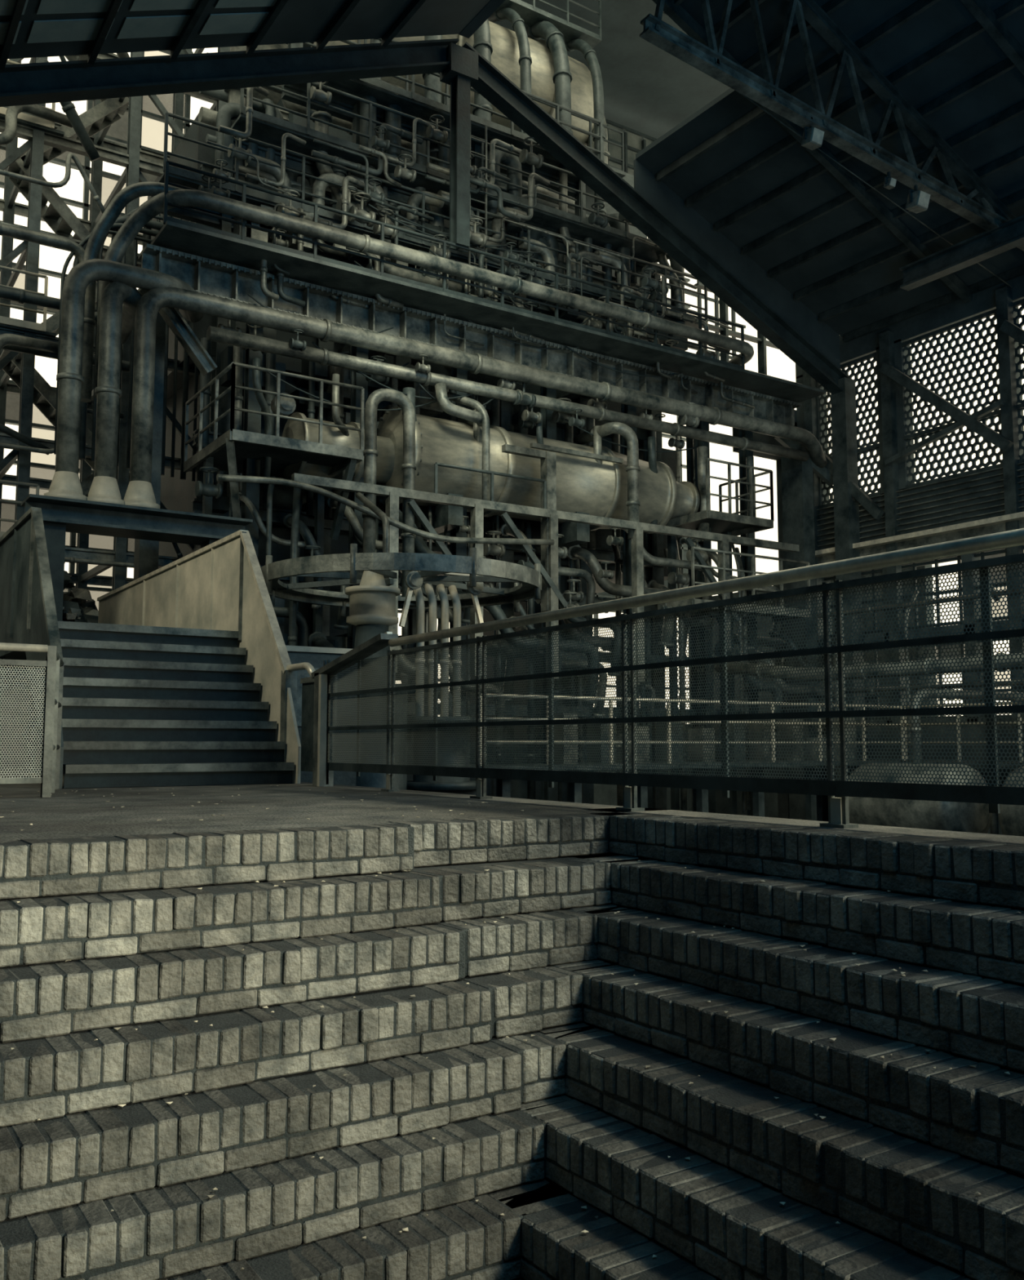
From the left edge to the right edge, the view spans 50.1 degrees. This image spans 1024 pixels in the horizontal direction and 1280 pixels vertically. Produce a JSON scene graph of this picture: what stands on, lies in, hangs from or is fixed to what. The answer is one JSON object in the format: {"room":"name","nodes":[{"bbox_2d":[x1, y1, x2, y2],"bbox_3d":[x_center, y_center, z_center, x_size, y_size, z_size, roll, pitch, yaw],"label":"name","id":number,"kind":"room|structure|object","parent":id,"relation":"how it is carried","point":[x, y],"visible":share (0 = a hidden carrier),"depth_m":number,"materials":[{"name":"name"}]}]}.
{"room":"industrial plant","nodes":[
{"label":"industrial plant","id":0,"kind":"room"},
{"bbox_2d":[0,48,692,811],"bbox_3d":[-6.356,-7.727,27.913,33.000,26.600,0.350,4,-6,-33],"label":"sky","id":1,"kind":"structure","parent":0,"point":[604,794],"depth_m":25.64,"materials":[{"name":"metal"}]},
{"bbox_2d":[0,0,1023,368],"bbox_3d":[2.001,-10.852,14.465,30.000,12.510,32.200,4,-6,-33],"label":"ceiling","id":2,"kind":"structure","parent":0,"point":[819,245],"depth_m":19.72,"materials":[{"name":"metal"}]},
{"bbox_2d":[0,768,1023,846],"bbox_3d":[0.686,3.172,15.156,30.000,2.696,37.000,4,-6,-33],"label":"floor","id":3,"kind":"structure","parent":0,"point":[69,815],"depth_m":6.19,"materials":[{"name":"concrete"}]},
{"bbox_2d":[0,642,64,797],"bbox_3d":[-5.446,0.525,7.290,4.888,1.087,1.452,4,-6,-33],"label":"railing","id":4,"kind":"object","parent":3,"relation":"on","point":[49,780],"visible":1,"depth_m":7.80,"materials":[{"name":"metal"}]},
{"bbox_2d":[0,562,98,768],"bbox_3d":[-7.702,0.469,18.113,4.268,3.541,3.506,4,-6,-33],"label":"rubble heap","id":5,"kind":"object","parent":3,"relation":"on","point":[76,608],"visible":0.11,"depth_m":17.19,"materials":[{"name":"stone"}]},
{"bbox_2d":[0,41,314,600],"bbox_3d":[-9.059,-5.107,18.974,11.000,19.500,4.451,4,-6,-33],"label":"scaffold tower","id":6,"kind":"object","parent":3,"relation":"on","point":[84,134],"visible":0.3,"depth_m":19.04,"materials":[{"name":"grey metal"}]},
{"bbox_2d":[0,506,315,788],"bbox_3d":[-5.158,0.278,13.377,2.300,2.725,8.821,4,-6,-33],"label":"staircase","id":7,"kind":"structure","parent":3,"relation":"on","point":[185,675],"depth_m":10.90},
{"bbox_2d":[0,38,866,778],"bbox_3d":[-1.866,-3.019,18.025,22.382,15.163,0.400,4,-6,-33],"label":"steel frame","id":8,"kind":"object","parent":3,"relation":"on","point":[462,68],"visible":0.94,"depth_m":19.17,"materials":[{"name":"metal"}]},
{"bbox_2d":[0,812,1023,1279],"bbox_3d":[-0.521,1.484,0.770,8.120,2.055,8.443,4,-6,-33],"label":"brick steps","id":9,"kind":"structure","parent":3,"relation":"on","point":[557,1122],"depth_m":3.89,"materials":[{"name":"grey brick"}]},
{"bbox_2d":[0,785,1023,1279],"bbox_3d":[-1.792,1.641,4.674,5.233,1.646,8.925,4,-6,-33],"label":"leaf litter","id":10,"kind":"object","parent":3,"relation":"on","point":[854,953],"visible":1,"depth_m":3.89,"materials":[{"name":"brown plant"}]},
{"bbox_2d":[20,0,1023,836],"bbox_3d":[1.931,-5.763,17.499,16.994,20.529,18.197,4,-6,-33],"label":"machinery","id":11,"kind":"object","parent":3,"relation":"on","point":[385,409],"visible":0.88,"depth_m":19.23,"materials":[{"name":"metal"}]},
{"bbox_2d":[300,528,1023,828],"bbox_3d":[1.543,0.209,5.004,0.180,1.294,13.020,4,-6,-33],"label":"railing","id":12,"kind":"object","parent":3,"relation":"on","point":[318,728],"visible":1,"depth_m":5.73,"materials":[{"name":"metal"}]},
{"bbox_2d":[640,0,1023,251],"bbox_3d":[5.990,-3.398,17.463,9.987,15.813,0.300,4,-6,-33],"label":"roof truss","id":13,"kind":"object","parent":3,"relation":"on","point":[992,212],"visible":0.93,"depth_m":17.43,"materials":[{"name":"metal"}]},
{"bbox_2d":[801,116,824,150],"bbox_3d":[4.663,-7.888,16.977,0.310,0.469,0.260,4,-6,-33],"label":"floodlight","id":14,"kind":"object","parent":13,"relation":"attached to","point":[813,137],"visible":0.98,"depth_m":16.91,"materials":[{"name":"metal"}]},
{"bbox_2d":[736,90,1023,290],"bbox_3d":[10.377,-8.743,14.249,6.609,2.569,15.000,4,-6,-33],"label":"beam","id":15,"kind":"structure","parent":13,"relation":"attached to","point":[985,245],"depth_m":20.09,"materials":[{"name":"metal"}]},
{"bbox_2d":[884,171,897,189],"bbox_3d":[6.205,-7.558,17.972,0.190,0.268,0.155,4,-6,-33],"label":"floodlight","id":16,"kind":"object","parent":13,"relation":"attached to","point":[890,182],"visible":1,"depth_m":17.93,"materials":[{"name":"metal"}]},
{"bbox_2d":[906,184,930,213],"bbox_3d":[6.799,-7.470,18.337,0.350,0.536,0.295,4,-6,-33],"label":"floodlight","id":17,"kind":"object","parent":13,"relation":"attached to","point":[918,201],"visible":0.98,"depth_m":18.26,"materials":[{"name":"metal"}]},
{"bbox_2d":[605,118,746,359],"bbox_3d":[2.593,-11.329,30.991,11.040,7.230,0.110,4,-6,-33],"label":"wall","id":18,"kind":"structure","parent":0,"point":[633,142],"depth_m":31.91,"materials":[{"name":"metal"}]},
{"bbox_2d":[694,282,797,818],"bbox_3d":[5.619,-1.299,24.884,3.600,13.230,0.300,4,-6,-33],"label":"wall","id":19,"kind":"structure","parent":0,"point":[783,798],"depth_m":25.17,"materials":[{"name":"metal"}]},
{"bbox_2d":[688,564,937,817],"bbox_3d":[8.244,2.149,31.444,0.300,7.600,8.900,4,-6,-33],"label":"wall","id":20,"kind":"structure","parent":0,"point":[771,806],"depth_m":32.00,"materials":[{"name":"grey metal"}]},
{"bbox_2d":[795,274,1023,835],"bbox_3d":[13.001,-1.665,15.545,0.867,12.200,23.400,4,-6,-33],"label":"wall","id":21,"kind":"structure","parent":0,"point":[991,501],"depth_m":22.57,"materials":[{"name":"metal"}]},
{"bbox_2d":[819,351,880,508],"bbox_3d":[7.543,-4.649,24.522,0.120,3.233,1.838,4,-6,-33],"label":"perforated panel","id":22,"kind":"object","parent":21,"relation":"in","point":[862,449],"depth_m":24.21,"materials":[{"name":"metal"}]},
{"bbox_2d":[824,548,1013,719],"bbox_3d":[13.044,-0.642,15.837,0.070,3.280,22.000,4,-6,-33],"label":"window","id":23,"kind":"structure","parent":21,"relation":"in","point":[1002,553],"depth_m":22.49,"materials":[{"name":"metal"}]},
{"bbox_2d":[823,320,1023,519],"bbox_3d":[8.781,-4.375,21.973,0.120,3.345,7.642,4,-6,-33],"label":"brace","id":24,"kind":"object","parent":21,"relation":"attached to","point":[964,419],"depth_m":22.12,"materials":[{"name":"metal"}]},
{"bbox_2d":[901,308,1003,488],"bbox_3d":[8.964,-4.853,22.361,0.120,3.233,2.450,4,-6,-33],"label":"perforated panel","id":25,"kind":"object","parent":21,"relation":"in","point":[929,432],"depth_m":22.35,"materials":[{"name":"metal"}]},
{"bbox_2d":[1013,298,1023,462],"bbox_3d":[10.332,-5.050,20.278,0.120,3.233,2.450,4,-6,-33],"label":"window","id":26,"kind":"structure","parent":21,"relation":"in","point":[1020,407],"depth_m":21.12,"materials":[{"name":"metal"}]}
]}

